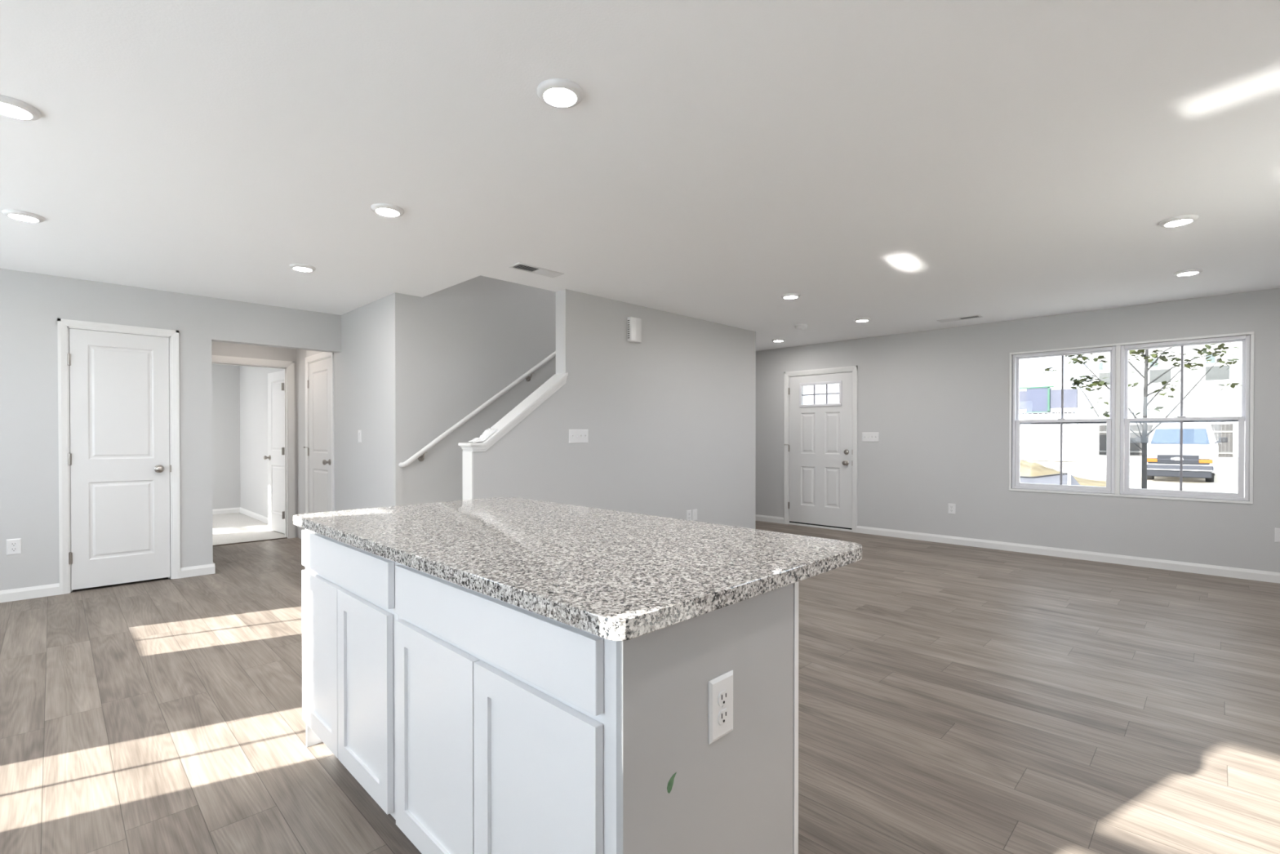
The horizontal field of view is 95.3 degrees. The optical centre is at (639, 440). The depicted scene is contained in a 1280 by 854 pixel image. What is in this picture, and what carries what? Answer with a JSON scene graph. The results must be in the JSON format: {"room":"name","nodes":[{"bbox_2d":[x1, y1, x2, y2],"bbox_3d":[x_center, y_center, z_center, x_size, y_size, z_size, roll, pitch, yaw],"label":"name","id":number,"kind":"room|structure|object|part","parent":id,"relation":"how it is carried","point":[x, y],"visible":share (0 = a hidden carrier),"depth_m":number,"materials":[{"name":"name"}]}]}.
{"room":"open-plan kitchen","nodes":[
{"label":"open-plan kitchen","id":0,"kind":"room"},
{"bbox_2d":[0,268,341,590],"bbox_3d":[-4.444,-0.040,4.615,0.120,2.450,3.865,0,1,45],"label":"wall","id":1,"kind":"structure","parent":0,"point":[31,304],"depth_m":4.52,"materials":[{"name":"grey paint"}]},
{"bbox_2d":[6,537,21,555],"bbox_3d":[-4.643,0.787,4.329,0.009,0.118,0.076,0,1,45],"label":"outlet","id":2,"kind":"object","parent":1,"relation":"attached to","point":[13,545],"visible":1,"depth_m":4.33,"materials":[{"name":"white plastic"}]},
{"bbox_2d":[10,546,17,551],"bbox_3d":[-4.641,0.807,4.328,0.004,0.029,0.035,0,1,45],"label":"receptacle","id":3,"kind":"object","parent":2,"relation":"attached to","point":[12,548],"depth_m":4.33,"materials":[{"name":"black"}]},
{"bbox_2d":[10,542,17,546],"bbox_3d":[-4.641,0.768,4.328,0.004,0.029,0.035,0,1,45],"label":"receptacle","id":4,"kind":"object","parent":2,"relation":"attached to","point":[12,544],"depth_m":4.33,"materials":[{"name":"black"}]},
{"bbox_2d":[0,582,59,602],"bbox_3d":[-5.115,1.147,3.853,0.014,0.087,1.825,0,1,45],"label":"baseboard","id":5,"kind":"structure","parent":1,"relation":"attached to","point":[27,593],"depth_m":4.38,"materials":[{"name":"white wood"}]},
{"bbox_2d":[57,318,180,594],"bbox_3d":[-4.237,0.122,4.776,0.188,2.123,0.736,0,1,45],"label":"door","id":6,"kind":"structure","parent":1,"relation":"in","point":[118,385],"depth_m":4.74,"materials":[{"name":"white wood"}]},
{"bbox_3d":[-4.032,0.238,4.901,0.071,0.066,0.066,0,1,45],"label":"knob","id":7,"kind":"part","parent":6,"relation":"part of","materials":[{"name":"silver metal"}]},
{"bbox_2d":[180,562,215,577],"bbox_3d":[-3.911,1.138,5.150,0.134,0.087,0.246,0,1,45],"label":"baseboard","id":8,"kind":"structure","parent":1,"relation":"attached to","point":[188,571],"depth_m":5.10,"materials":[{"name":"white wood"}]},
{"bbox_2d":[211,364,240,509],"bbox_3d":[-7.752,-0.065,8.003,0.140,2.450,4.010,0,1,45],"label":"wall","id":9,"kind":"structure","parent":0,"point":[225,379],"depth_m":9.17,"materials":[{"name":"grey paint"}]},
{"bbox_2d":[212,506,239,514],"bbox_3d":[-7.737,1.117,7.918,0.014,0.087,3.898,0,1,45],"label":"baseboard","id":10,"kind":"structure","parent":9,"relation":"attached to","point":[229,510],"depth_m":9.16,"materials":[{"name":"white wood"}]},
{"bbox_2d":[211,341,297,537],"bbox_3d":[-5.533,-0.048,5.697,0.100,2.450,3.865,0,1,45],"label":"wall","id":11,"kind":"structure","parent":0,"point":[221,348],"depth_m":6.79,"materials":[{"name":"grey paint"}]},
{"bbox_2d":[213,537,287,546],"bbox_3d":[-4.498,1.165,6.719,0.030,0.009,0.782,0,1,45],"label":"trim","id":12,"kind":"structure","parent":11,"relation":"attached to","point":[282,537],"depth_m":6.71,"materials":[{"name":"brown"}]},
{"bbox_2d":[211,355,295,537],"bbox_3d":[-4.773,0.110,6.989,0.873,2.114,0.925,0,1,45],"label":"door","id":13,"kind":"structure","parent":11,"relation":"in","point":[281,384],"depth_m":7.19,"materials":[{"name":"white wood"}]},
{"bbox_3d":[-4.787,0.218,7.489,0.066,0.066,0.071,0,1,41],"label":"knob","id":14,"kind":"part","parent":13,"relation":"part of","materials":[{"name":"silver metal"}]},
{"bbox_2d":[240,294,390,538],"bbox_3d":[-4.236,-0.060,7.234,5.933,2.450,0.145,0,1,45],"label":"wall","id":15,"kind":"structure","parent":0,"point":[362,470],"depth_m":5.79,"materials":[{"name":"grey paint"}]},
{"bbox_2d":[240,506,268,524],"bbox_3d":[-5.284,1.115,8.219,3.070,0.087,0.014,0,1,45],"label":"baseboard","id":16,"kind":"structure","parent":15,"relation":"attached to","point":[264,519],"depth_m":8.60,"materials":[{"name":"white wood"}]},
{"bbox_2d":[303,351,334,513],"bbox_3d":[-3.507,0.108,6.446,0.930,2.127,0.188,0,1,45],"label":"door","id":17,"kind":"structure","parent":15,"relation":"in","point":[319,367],"depth_m":6.43,"materials":[{"name":"white wood"}]},
{"bbox_3d":[-3.321,0.228,6.180,0.066,0.066,0.071,0,1,45],"label":"knob","id":18,"kind":"part","parent":17,"relation":"part of","materials":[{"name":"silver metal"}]},
{"bbox_2d":[358,430,361,442],"bbox_3d":[-2.683,-0.042,5.582,0.072,0.118,0.011,0,1,45],"label":"light switch","id":19,"kind":"object","parent":15,"relation":"attached to","point":[359,431],"visible":1,"depth_m":5.57,"materials":[{"name":"white plastic"}]},
{"bbox_2d":[389,275,555,506],"bbox_3d":[-0.341,-1.332,6.851,0.120,5.000,5.105,0,1,45],"label":"wall","id":20,"kind":"structure","parent":0,"point":[452,349],"depth_m":5.39,"materials":[{"name":"grey paint"}]},
{"bbox_2d":[398,351,555,467],"bbox_3d":[-0.953,-0.864,6.094,0.084,2.175,3.112,0,1,45],"label":"handrail","id":21,"kind":"object","parent":20,"relation":"attached to","point":[418,455],"visible":0.61,"depth_m":5.44,"materials":[{"name":"white wood"}]},
{"bbox_2d":[473,288,755,528],"bbox_3d":[0.022,-0.048,5.632,0.136,2.450,3.672,0,1,45],"label":"wall","id":22,"kind":"structure","parent":0,"point":[669,416],"depth_m":5.53,"materials":[{"name":"grey paint"}]},
{"bbox_2d":[457,372,568,500],"bbox_3d":[-0.980,0.309,4.625,0.186,1.751,0.897,0,1,45],"label":"cap","id":23,"kind":"object","parent":22,"relation":"attached to","point":[553,384],"visible":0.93,"depth_m":4.50,"materials":[{"name":"white wood"}]},
{"bbox_2d":[468,427,497,441],"bbox_3d":[-1.187,-0.043,4.407,0.112,0.106,0.210,0,1,45],"label":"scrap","id":24,"kind":"object","parent":23,"relation":"on","point":[489,432],"visible":1,"depth_m":4.39,"materials":[{"name":"white wood"}]},
{"bbox_3d":[-0.978,-0.229,4.625,0.176,0.617,0.876,0,1,45],"label":"cove moulding","id":25,"kind":"part","parent":23,"relation":"part of","materials":[{"name":"white wood"}]},
{"bbox_2d":[568,429,588,443],"bbox_3d":[-0.526,-0.036,4.973,0.017,0.113,0.205,0,1,45],"label":"light switch","id":26,"kind":"object","parent":22,"relation":"attached to","point":[575,436],"visible":1,"depth_m":4.97,"materials":[{"name":"white plastic"}]},
{"bbox_2d":[626,316,641,342],"bbox_3d":[-0.045,-1.026,5.419,0.060,0.224,0.158,0,1,45],"label":"door chime","id":27,"kind":"object","parent":22,"relation":"attached to","point":[633,324],"visible":1,"depth_m":5.38,"materials":[{"name":"white plastic"}]},
{"bbox_2d":[686,509,691,520],"bbox_3d":[0.508,0.777,6.025,0.009,0.118,0.076,0,1,45],"label":"outlet","id":28,"kind":"object","parent":22,"relation":"attached to","point":[688,512],"visible":1,"depth_m":6.02,"materials":[{"name":"white plastic"}]},
{"bbox_2d":[692,508,697,520],"bbox_3d":[0.574,0.776,6.092,0.009,0.118,0.076,0,1,45],"label":"jack plate","id":29,"kind":"object","parent":22,"relation":"attached to","point":[694,511],"visible":1,"depth_m":6.08,"materials":[{"name":"white plastic"}]},
{"bbox_2d":[0,0,1279,351],"bbox_3d":[-1.655,-1.421,5.439,12.410,0.300,9.280,0,1,45],"label":"ceiling","id":30,"kind":"structure","parent":0,"point":[903,166],"depth_m":2.50,"materials":[{"name":"white paint"}]},
{"bbox_2d":[0,94,41,120],"bbox_3d":[-2.346,-1.237,2.174,0.166,0.019,0.166,0,1,45],"label":"recessed light","id":31,"kind":"object","parent":30,"relation":"in","point":[13,108],"visible":1,"depth_m":2.17,"materials":[{"name":"white plastic"}]},
{"bbox_2d":[1,208,44,222],"bbox_3d":[-3.428,-1.245,3.248,0.166,0.019,0.166,0,1,45],"label":"recessed light","id":32,"kind":"object","parent":30,"relation":"in","point":[22,215],"visible":1,"depth_m":3.23,"materials":[{"name":"white plastic"}]},
{"bbox_2d":[289,263,315,271],"bbox_3d":[-2.451,-1.252,4.244,0.166,0.019,0.166,0,1,45],"label":"recessed light","id":33,"kind":"object","parent":30,"relation":"in","point":[299,267],"visible":1,"depth_m":4.21,"materials":[{"name":"white plastic"}]},
{"bbox_2d":[370,203,404,217],"bbox_3d":[-1.367,-1.244,3.165,0.166,0.019,0.166,0,1,45],"label":"recessed light","id":34,"kind":"object","parent":30,"relation":"in","point":[387,210],"visible":1,"depth_m":3.13,"materials":[{"name":"white plastic"}]},
{"bbox_2d":[508,262,564,277],"bbox_3d":[-0.764,-1.258,4.323,0.145,0.010,0.400,0,1,45],"label":"ceiling vent","id":35,"kind":"object","parent":30,"relation":"in","point":[521,266],"visible":1,"depth_m":4.31,"materials":[{"name":"white metal"}]},
{"bbox_2d":[536,78,583,108],"bbox_3d":[-0.286,-1.236,2.090,0.166,0.019,0.166,0,1,45],"label":"recessed light","id":36,"kind":"object","parent":30,"relation":"in","point":[560,93],"visible":1,"depth_m":2.07,"materials":[{"name":"white plastic"}]},
{"bbox_2d":[771,338,785,342],"bbox_3d":[1.766,-1.277,7.451,0.166,0.019,0.166,0,1,45],"label":"recessed light","id":37,"kind":"object","parent":30,"relation":"in","point":[774,340],"visible":1,"depth_m":7.42,"materials":[{"name":"white plastic"}]},
{"bbox_2d":[781,293,800,299],"bbox_3d":[1.317,-1.259,5.103,0.166,0.019,0.166,0,1,45],"label":"recessed light","id":38,"kind":"object","parent":30,"relation":"in","point":[789,295],"visible":1,"depth_m":5.07,"materials":[{"name":"white plastic"}]},
{"bbox_2d":[794,324,808,329],"bbox_3d":[1.787,-1.255,6.472,0.140,0.048,0.140,0,1,45],"label":"smoke detector","id":39,"kind":"object","parent":30,"relation":"attached to","point":[799,326],"visible":1,"depth_m":6.42,"materials":[{"name":"white plastic"}]},
{"bbox_2d":[853,317,871,322],"bbox_3d":[2.341,-1.267,6.150,0.166,0.019,0.166,0,1,45],"label":"recessed light","id":40,"kind":"object","parent":30,"relation":"in","point":[862,319],"visible":1,"depth_m":6.12,"materials":[{"name":"white plastic"}]},
{"bbox_2d":[936,315,982,322],"bbox_3d":[3.338,-1.271,6.104,0.400,0.010,0.145,0,1,45],"label":"ceiling vent","id":41,"kind":"object","parent":30,"relation":"in","point":[972,316],"visible":1,"depth_m":6.09,"materials":[{"name":"white metal"}]},
{"bbox_2d":[1159,214,1198,226],"bbox_3d":[3.063,-1.246,3.321,0.166,0.019,0.166,0,1,45],"label":"recessed light","id":42,"kind":"object","parent":30,"relation":"in","point":[1180,220],"visible":1,"depth_m":3.30,"materials":[{"name":"white plastic"}]},
{"bbox_2d":[1173,268,1203,276],"bbox_3d":[4.092,-1.253,4.362,0.166,0.019,0.166,0,1,45],"label":"recessed light","id":43,"kind":"object","parent":30,"relation":"in","point":[1191,271],"visible":1,"depth_m":4.33,"materials":[{"name":"white plastic"}]},
{"bbox_2d":[0,512,1279,853],"bbox_3d":[-1.655,1.276,5.460,12.410,0.206,9.280,0,1,45],"label":"floor","id":44,"kind":"structure","parent":0,"point":[953,699],"depth_m":2.57,"materials":[{"name":"wood"}]},
{"bbox_2d":[302,528,399,819],"bbox_3d":[-0.810,0.765,2.183,0.875,0.878,0.592,0,1,45],"label":"base cabinet","id":45,"kind":"object","parent":44,"relation":"on","point":[349,616],"visible":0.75,"depth_m":1.90,"materials":[{"name":"white wood"}]},
{"bbox_3d":[-1.109,0.762,2.495,0.012,0.878,0.572,0,1,45],"label":"panel","id":46,"kind":"part","parent":45,"relation":"part of","materials":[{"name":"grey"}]},
{"bbox_3d":[-1.163,0.791,2.130,0.396,0.578,0.019,0,1,45],"label":"door","id":47,"kind":"part","parent":45,"relation":"part of","materials":[{"name":"white wood"}]},
{"bbox_3d":[-1.010,0.416,1.976,0.826,0.135,0.019,0,1,45],"label":"drawer","id":48,"kind":"part","parent":45,"relation":"part of","materials":[{"name":"white wood"}]},
{"bbox_3d":[-0.872,0.793,1.841,0.415,0.578,0.019,0,1,45],"label":"door","id":49,"kind":"part","parent":45,"relation":"part of","materials":[{"name":"white wood"}]},
{"bbox_2d":[395,562,793,853],"bbox_3d":[-0.167,0.769,1.544,0.936,0.878,0.592,0,1,45],"label":"base cabinet","id":50,"kind":"object","parent":44,"relation":"on","point":[518,730],"visible":0.87,"depth_m":1.23,"materials":[{"name":"white wood"}]},
{"bbox_3d":[-0.531,0.796,1.502,0.430,0.578,0.019,0,1,45],"label":"door","id":51,"kind":"part","parent":50,"relation":"part of","materials":[{"name":"white wood"}]},
{"bbox_3d":[-0.378,0.420,1.347,0.862,0.135,0.019,0,1,45],"label":"drawer","id":52,"kind":"part","parent":50,"relation":"part of","materials":[{"name":"white wood"}]},
{"bbox_3d":[-0.224,0.798,1.197,0.426,0.578,0.019,0,1,45],"label":"door","id":53,"kind":"part","parent":50,"relation":"part of","materials":[{"name":"white wood"}]},
{"bbox_2d":[293,497,862,640],"bbox_3d":[-0.353,0.309,1.965,1.868,0.036,0.977,0,1,45],"label":"countertop","id":54,"kind":"structure","parent":50,"relation":"on","point":[611,575],"depth_m":1.51,"materials":[{"name":"stone"}]},
{"bbox_3d":[0.166,0.772,1.228,0.017,0.878,0.572,0,1,45],"label":"panel","id":55,"kind":"part","parent":50,"relation":"part of","materials":[{"name":"grey paint"}]},
{"bbox_2d":[708,670,733,744],"bbox_3d":[0.171,0.553,1.213,0.009,0.128,0.082,0,1,45],"label":"outlet","id":56,"kind":"object","parent":50,"relation":"attached to","point":[721,687],"visible":1,"depth_m":1.21,"materials":[{"name":"white plastic"}]},
{"bbox_2d":[717,707,728,724],"bbox_3d":[0.172,0.572,1.212,0.004,0.029,0.035,0,1,45],"label":"receptacle","id":57,"kind":"object","parent":56,"relation":"attached to","point":[722,713],"depth_m":1.21,"materials":[{"name":"white plastic"}]},
{"bbox_2d":[717,688,728,706],"bbox_3d":[0.172,0.533,1.212,0.004,0.029,0.035,0,1,45],"label":"receptacle","id":58,"kind":"object","parent":56,"relation":"attached to","point":[722,694],"depth_m":1.21,"materials":[{"name":"white plastic"}]},
{"bbox_2d":[792,581,798,853],"bbox_3d":[-0.260,0.765,2.073,1.817,0.878,0.019,0,1,45],"label":"panel","id":59,"kind":"object","parent":44,"relation":"on","point":[795,769],"visible":0.06,"depth_m":1.43,"materials":[{"name":"white wood"}]},
{"bbox_2d":[755,288,1279,572],"bbox_3d":[3.726,-0.054,6.532,6.280,2.450,0.160,0,1,45],"label":"wall","id":60,"kind":"structure","parent":0,"point":[937,400],"depth_m":6.30,"materials":[{"name":"grey paint"}]},
{"bbox_2d":[755,514,783,524],"bbox_3d":[1.753,1.113,8.378,0.725,0.087,0.014,0,1,45],"label":"baseboard","id":61,"kind":"structure","parent":60,"relation":"attached to","point":[757,517],"depth_m":8.29,"materials":[{"name":"white wood"}]},
{"bbox_2d":[783,365,857,532],"bbox_3d":[2.414,0.106,7.789,1.041,2.111,0.227,0,1,45],"label":"door","id":62,"kind":"structure","parent":60,"relation":"in","point":[820,440],"depth_m":7.75,"materials":[{"name":"white wood"}]},
{"bbox_3d":[2.392,-0.615,7.748,0.605,0.325,0.029,0,1,45],"label":"lite frame","id":63,"kind":"part","parent":62,"relation":"part of","materials":[{"name":"white plastic"}]},
{"bbox_2d":[801,383,839,404],"bbox_3d":[2.395,-0.615,7.751,0.537,0.257,0.012,0,1,45],"label":"window","id":64,"kind":"structure","parent":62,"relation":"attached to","point":[814,394],"depth_m":7.81,"materials":[{"name":"clear glass"}]},
{"bbox_3d":[2.624,0.286,7.471,0.066,0.066,0.071,0,1,45],"label":"knob","id":65,"kind":"part","parent":62,"relation":"part of","materials":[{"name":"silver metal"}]},
{"bbox_2d":[862,431,879,441],"bbox_3d":[2.869,-0.047,7.258,0.206,0.112,0.017,0,1,45],"label":"light switch","id":66,"kind":"object","parent":60,"relation":"attached to","point":[866,436],"visible":1,"depth_m":7.25,"materials":[{"name":"white plastic"}]},
{"bbox_2d":[948,503,955,514],"bbox_3d":[3.531,0.773,6.612,0.076,0.118,0.009,0,1,45],"label":"outlet","id":67,"kind":"object","parent":60,"relation":"attached to","point":[952,507],"visible":1,"depth_m":6.61,"materials":[{"name":"white plastic"}]},
{"bbox_2d":[856,525,1279,583],"bbox_3d":[4.267,1.132,5.881,4.302,0.087,0.014,0,1,45],"label":"baseboard","id":68,"kind":"structure","parent":60,"relation":"attached to","point":[1220,571],"depth_m":5.72,"materials":[{"name":"white wood"}]},
{"bbox_2d":[1008,331,1254,504],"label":"window","id":69,"kind":"structure","parent":60,"relation":"in","point":[1109,488],"depth_m":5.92,"materials":[{"name":"white plastic"}]},
{"bbox_3d":[4.278,0.134,5.927,0.797,0.697,0.030,0,1,45],"label":"sash","id":70,"kind":"part","parent":69,"relation":"part of","materials":[{"name":"white plastic"}]},
{"bbox_3d":[4.308,-0.526,5.953,0.801,0.712,0.030,0,1,45],"label":"sash","id":71,"kind":"part","parent":69,"relation":"part of","materials":[{"name":"white plastic"}]},
{"bbox_2d":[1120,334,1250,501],"bbox_3d":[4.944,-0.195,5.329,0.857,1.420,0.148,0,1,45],"label":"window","id":72,"kind":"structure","parent":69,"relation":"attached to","point":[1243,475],"depth_m":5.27,"materials":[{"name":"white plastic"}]},
{"bbox_3d":[4.911,0.139,5.298,0.797,0.697,0.030,0,1,45],"label":"sash","id":73,"kind":"part","parent":72,"relation":"part of","materials":[{"name":"white plastic"}]},
{"bbox_3d":[4.942,-0.521,5.323,0.801,0.712,0.030,0,1,45],"label":"sash","id":74,"kind":"part","parent":72,"relation":"part of","materials":[{"name":"clear glass"}]},
{"bbox_2d":[1274,528,1279,542],"bbox_3d":[5.317,0.786,4.839,0.076,0.118,0.009,0,1,45],"label":"outlet","id":75,"kind":"object","parent":60,"relation":"attached to","point":[1277,537],"visible":1,"depth_m":4.86,"materials":[{"name":"white plastic"}]},
{"label":"outside","id":76,"kind":"structure","parent":0,"visible":0},
{"bbox_2d":[1023,442,1238,493],"bbox_3d":[10.571,1.250,10.651,180.000,0.620,210.000,0,1,45],"label":"ground","id":77,"kind":"structure","parent":76,"point":[1091,465],"depth_m":24.60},
{"bbox_2d":[1019,386,1078,461],"bbox_3d":[19.387,-0.954,34.657,10.650,4.025,0.690,0,1,45],"label":"building","id":78,"kind":"structure","parent":77,"relation":"on","point":[1037,442],"depth_m":31.62,"materials":[{"name":"white"}]},
{"bbox_2d":[1020,472,1080,485],"bbox_3d":[9.065,1.147,14.967,3.781,0.802,0.200,0,1,45],"label":"fence","id":79,"kind":"object","parent":77,"relation":"on","point":[1067,477],"visible":0.17,"depth_m":14.13,"materials":[{"name":"fabric"}]},
{"bbox_2d":[1020,459,1106,486],"bbox_3d":[12.870,1.022,21.052,6.600,0.998,7.000,0,1,45],"label":"dirt mound","id":80,"kind":"object","parent":77,"relation":"on","point":[1028,468],"visible":0.22,"depth_m":19.51,"materials":[{"name":"beige soil"}]},
{"bbox_2d":[1040,342,1241,488],"bbox_3d":[7.192,-0.679,8.472,2.299,4.611,0.865,0,1,45],"label":"young tree","id":81,"kind":"object","parent":77,"relation":"on","point":[1144,439],"visible":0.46,"depth_m":8.32,"materials":[{"name":"grey plant"}]},
{"bbox_2d":[1088,341,1241,457],"bbox_3d":[43.062,-3.923,32.252,29.200,10.200,16.500,0,1,45],"label":"building","id":82,"kind":"structure","parent":77,"relation":"on","point":[1205,400],"depth_m":37.95,"materials":[{"name":"white"}]},
{"bbox_3d":[32.357,-5.219,40.977,0.240,0.540,0.025,0,1,45],"label":"pane","id":83,"kind":"part","parent":82,"relation":"part of","materials":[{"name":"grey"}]},
{"bbox_3d":[32.513,-4.308,40.829,0.680,0.880,0.025,0,1,45],"label":"pane","id":84,"kind":"part","parent":82,"relation":"part of","materials":[{"name":"grey"}]},
{"bbox_3d":[34.335,-5.204,39.013,0.435,0.540,0.025,0,1,45],"label":"pane","id":85,"kind":"part","parent":82,"relation":"part of","materials":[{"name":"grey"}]},
{"bbox_3d":[34.560,-4.293,38.796,1.070,0.880,0.025,0,1,45],"label":"pane","id":86,"kind":"part","parent":82,"relation":"part of","materials":[{"name":"grey"}]},
{"bbox_3d":[36.252,-5.190,37.108,0.440,0.540,0.025,0,1,45],"label":"pane","id":87,"kind":"part","parent":82,"relation":"part of","materials":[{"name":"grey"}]},
{"bbox_3d":[36.479,-4.278,36.890,1.080,0.880,0.025,0,1,45],"label":"pane","id":88,"kind":"part","parent":82,"relation":"part of","materials":[{"name":"grey"}]},
{"bbox_2d":[1098,423,1233,457],"bbox_3d":[30.022,0.002,33.593,5.750,1.890,0.080,0,1,45],"label":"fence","id":89,"kind":"object","parent":77,"relation":"on","point":[1224,449],"visible":0.2,"depth_m":33.97,"materials":[{"name":"grey"}]},
{"bbox_2d":[1134,422,1227,482],"bbox_3d":[20.910,0.390,22.543,2.480,2.160,5.745,0,1,45],"label":"van","id":90,"kind":"object","parent":77,"relation":"on","point":[1200,446],"visible":0.82,"depth_m":20.91,"materials":[{"name":"white metal"}]},
{"bbox_2d":[1134,437,1140,441],"bbox_3d":[18.938,-0.015,22.079,0.331,0.222,0.120,0,1,45],"label":"mirror","id":91,"kind":"object","parent":90,"relation":"attached to","point":[1136,439],"depth_m":22.10,"materials":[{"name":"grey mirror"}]},
{"bbox_2d":[1147,454,1209,464],"bbox_3d":[18.972,0.665,20.594,1.600,0.320,0.105,0,1,45],"label":"grille","id":92,"kind":"object","parent":90,"relation":"attached to","point":[1152,459],"depth_m":20.57,"materials":[{"name":"grey plastic"}]},
{"bbox_3d":[18.902,1.028,20.526,1.760,0.035,0.045,0,1,45],"label":"bumper trim","id":93,"kind":"part","parent":90,"relation":"part of","materials":[{"name":"grey metal"}]},
{"bbox_2d":[1214,437,1227,443],"bbox_3d":[20.462,-0.004,20.564,0.331,0.222,0.120,0,1,45],"label":"mirror","id":94,"kind":"object","parent":90,"relation":"attached to","point":[1220,439],"depth_m":20.50,"materials":[{"name":"grey mirror"}]}
]}

